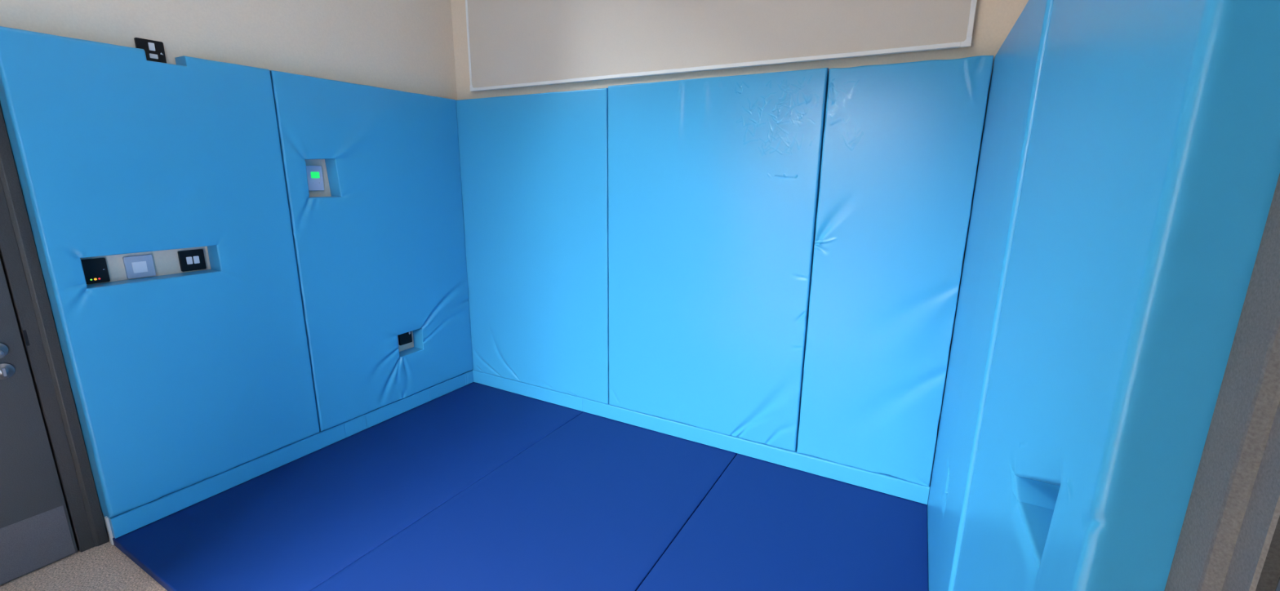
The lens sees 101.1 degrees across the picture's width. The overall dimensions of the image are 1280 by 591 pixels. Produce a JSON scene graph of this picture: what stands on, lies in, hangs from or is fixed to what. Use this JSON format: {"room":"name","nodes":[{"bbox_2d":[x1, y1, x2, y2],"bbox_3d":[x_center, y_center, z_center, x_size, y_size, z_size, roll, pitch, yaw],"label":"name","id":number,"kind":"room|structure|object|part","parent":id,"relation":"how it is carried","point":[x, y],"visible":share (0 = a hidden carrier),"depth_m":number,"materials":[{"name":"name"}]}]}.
{"room":"padded safe room","nodes":[
{"label":"padded safe room","id":0,"kind":"room"},
{"bbox_2d":[0,538,167,590],"bbox_3d":[-0.883,1.199,0.915,3.155,0.100,4.820,8,15,28],"label":"floor","id":1,"kind":"structure","parent":0,"point":[104,567],"depth_m":1.77,"materials":[{"name":"beige carpet"}]},
{"bbox_2d":[112,382,583,590],"bbox_3d":[-1.109,0.777,2.441,0.867,0.031,1.734,8,15,28],"label":"floor mat","id":2,"kind":"object","parent":1,"relation":"on","point":[295,525],"visible":0.98,"depth_m":2.14,"materials":[{"name":"blue leather"}]},
{"bbox_2d":[311,412,737,590],"bbox_3d":[-0.338,0.881,2.024,0.896,0.031,1.734,8,15,28],"label":"floor mat","id":3,"kind":"object","parent":1,"relation":"on","point":[595,504],"visible":0.9,"depth_m":2.02,"materials":[{"name":"blue plastic"}]},
{"bbox_2d":[636,453,928,590],"bbox_3d":[0.428,0.985,1.608,0.854,0.031,1.734,8,15,28],"label":"floor mat","id":4,"kind":"object","parent":1,"relation":"on","point":[763,526],"visible":0.96,"depth_m":1.94,"materials":[{"name":"blue plastic"}]},
{"bbox_2d":[0,0,457,538],"bbox_3d":[-2.187,-0.484,1.295,0.120,2.982,4.800,8,15,28],"label":"wall","id":5,"kind":"structure","parent":0,"point":[407,46],"depth_m":2.24,"materials":[{"name":"beige paint"}]},
{"bbox_2d":[0,103,109,585],"bbox_3d":[-2.193,-0.051,1.310,0.158,2.132,0.934,8,15,28],"label":"door","id":6,"kind":"structure","parent":5,"relation":"in","point":[51,511],"depth_m":1.73,"materials":[{"name":"grey paint"}]},
{"bbox_3d":[-1.979,0.137,1.697,0.004,0.052,0.007,8,15,28],"label":"strike plate","id":7,"kind":"part","parent":6,"relation":"part of","materials":[{"name":"black plastic"}]},
{"bbox_3d":[-2.178,0.888,1.521,0.002,0.187,0.750,8,15,28],"label":"kick plate","id":8,"kind":"part","parent":6,"relation":"part of","materials":[{"name":"grey metal"}]},
{"bbox_2d":[80,257,110,284],"bbox_3d":[-1.886,-0.083,1.810,0.011,0.084,0.080,8,15,28],"label":"panel","id":9,"kind":"object","parent":5,"relation":"attached to","point":[95,270],"visible":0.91,"depth_m":1.82,"materials":[{"name":"black plastic"}]},
{"bbox_2d":[122,253,155,279],"bbox_3d":[-1.824,-0.106,1.919,0.012,0.080,0.080,8,15,28],"label":"plate","id":10,"kind":"object","parent":5,"relation":"attached to","point":[143,265],"visible":1,"depth_m":1.91,"materials":[{"name":"blue plastic"}]},
{"bbox_2d":[133,37,166,62],"bbox_3d":[-1.743,-0.869,1.877,0.012,0.080,0.078,8,15,28],"label":"switch","id":11,"kind":"object","parent":5,"relation":"attached to","point":[154,51],"visible":0.71,"depth_m":1.88,"materials":[{"name":"black plastic"}]},
{"bbox_2d":[0,26,319,517],"bbox_3d":[-1.727,-0.067,2.026,0.088,1.618,0.746,8,15,28],"label":"panel","id":12,"kind":"object","parent":5,"relation":"attached to","point":[178,381],"visible":1,"depth_m":1.92,"materials":[{"name":"blue leather"}]},
{"bbox_2d":[177,248,206,271],"bbox_3d":[-1.746,-0.138,2.054,0.012,0.079,0.079,8,15,28],"label":"light switch","id":13,"kind":"object","parent":5,"relation":"attached to","point":[190,260],"visible":1,"depth_m":2.05,"materials":[{"name":"black plastic"}]},
{"bbox_2d":[102,370,473,545],"bbox_3d":[-1.507,0.687,2.630,0.075,0.112,1.709,8,15,28],"label":"baseboard","id":14,"kind":"structure","parent":5,"relation":"attached to","point":[122,524],"depth_m":2.31,"materials":[{"name":"blue leather"}]},
{"bbox_2d":[306,165,324,191],"bbox_3d":[-1.494,-0.539,2.418,0.012,0.112,0.072,8,15,28],"label":"thermostat","id":15,"kind":"object","parent":5,"relation":"attached to","point":[314,173],"visible":0.93,"depth_m":2.42,"materials":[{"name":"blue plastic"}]},
{"bbox_2d":[270,70,473,431],"bbox_3d":[-1.309,-0.229,2.753,0.090,1.617,0.955,8,15,28],"label":"panel","id":16,"kind":"object","parent":5,"relation":"attached to","point":[380,258],"visible":0.99,"depth_m":2.64,"materials":[{"name":"blue leather"}]},
{"bbox_2d":[398,331,412,345],"bbox_3d":[-1.313,0.233,2.946,0.012,0.079,0.079,8,15,28],"label":"power socket","id":17,"kind":"object","parent":5,"relation":"attached to","point":[406,338],"visible":0.77,"depth_m":2.94,"materials":[{"name":"black plastic"}]},
{"bbox_2d":[450,0,1028,484],"bbox_3d":[0.167,-0.743,2.525,3.005,2.982,0.120,8,15,28],"label":"wall","id":18,"kind":"structure","parent":0,"point":[994,20],"depth_m":2.12,"materials":[{"name":"beige paint"}]},
{"bbox_2d":[455,88,608,404],"bbox_3d":[-0.597,-0.265,2.947,1.034,1.617,0.085,8,15,28],"label":"panel","id":19,"kind":"object","parent":18,"relation":"attached to","point":[534,167],"visible":0.98,"depth_m":2.87,"materials":[{"name":"blue leather"}]},
{"bbox_2d":[471,369,929,504],"bbox_3d":[0.066,0.654,2.774,2.572,0.080,0.082,8,15,28],"label":"baseboard","id":20,"kind":"structure","parent":18,"relation":"attached to","point":[881,482],"depth_m":2.54,"materials":[{"name":"blue leather"}]},
{"bbox_2d":[608,67,829,451],"bbox_3d":[0.293,-0.147,2.463,0.998,1.626,0.087,8,15,28],"label":"panel","id":21,"kind":"object","parent":18,"relation":"attached to","point":[713,183],"visible":0.98,"depth_m":2.38,"materials":[{"name":"blue leather"}]},
{"bbox_2d":[465,0,977,91],"bbox_3d":[0.106,-1.409,2.321,2.416,0.812,0.030,8,15,28],"label":"whiteboard","id":22,"kind":"object","parent":18,"relation":"attached to","point":[512,43],"visible":1,"depth_m":2.33,"materials":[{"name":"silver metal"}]},
{"bbox_3d":[-0.945,-1.551,2.885,0.013,0.752,0.017,8,15,28],"label":"frame rail","id":23,"kind":"part","parent":22,"relation":"part of","materials":[{"name":"silver metal"}]},
{"bbox_3d":[0.100,-1.021,2.406,2.356,0.017,0.017,8,15,28],"label":"frame rail","id":24,"kind":"part","parent":22,"relation":"part of","materials":[{"name":"silver metal"}]},
{"bbox_3d":[1.151,-1.267,1.749,0.017,0.752,0.017,8,15,28],"label":"frame rail","id":25,"kind":"part","parent":22,"relation":"part of","materials":[{"name":"silver metal"}]},
{"bbox_2d":[796,55,993,486],"bbox_3d":[0.964,-0.054,2.100,0.531,1.625,0.087,8,15,28],"label":"panel","id":26,"kind":"object","parent":18,"relation":"attached to","point":[901,141],"visible":1,"depth_m":2.04,"materials":[{"name":"blue leather"}]},
{"bbox_3d":[0.743,-0.312,0.682,0.194,2.982,2.623,8,15,28],"label":"wall","id":27,"kind":"structure","parent":0,"visible":0},
{"bbox_2d":[927,0,1053,590],"bbox_3d":[1.003,0.131,1.542,0.087,1.736,0.965,7,15,27],"label":"panel","id":28,"kind":"object","parent":27,"relation":"attached to","point":[1017,66],"visible":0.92,"depth_m":1.34,"materials":[{"name":"blue leather"}]},
{"bbox_2d":[953,0,1279,590],"bbox_3d":[0.610,0.295,0.814,0.068,1.736,0.713,7,15,27],"label":"panel","id":29,"kind":"object","parent":27,"relation":"attached to","point":[1152,171],"visible":1,"depth_m":0.49,"materials":[{"name":"blue leather"}]},
{"bbox_2d":[1164,173,1279,590],"bbox_3d":[0.349,0.255,0.097,0.124,2.132,0.753,7,15,27],"label":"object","id":30,"kind":"structure","parent":27,"relation":"in","point":[1228,540],"depth_m":0.39,"materials":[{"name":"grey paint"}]}
]}

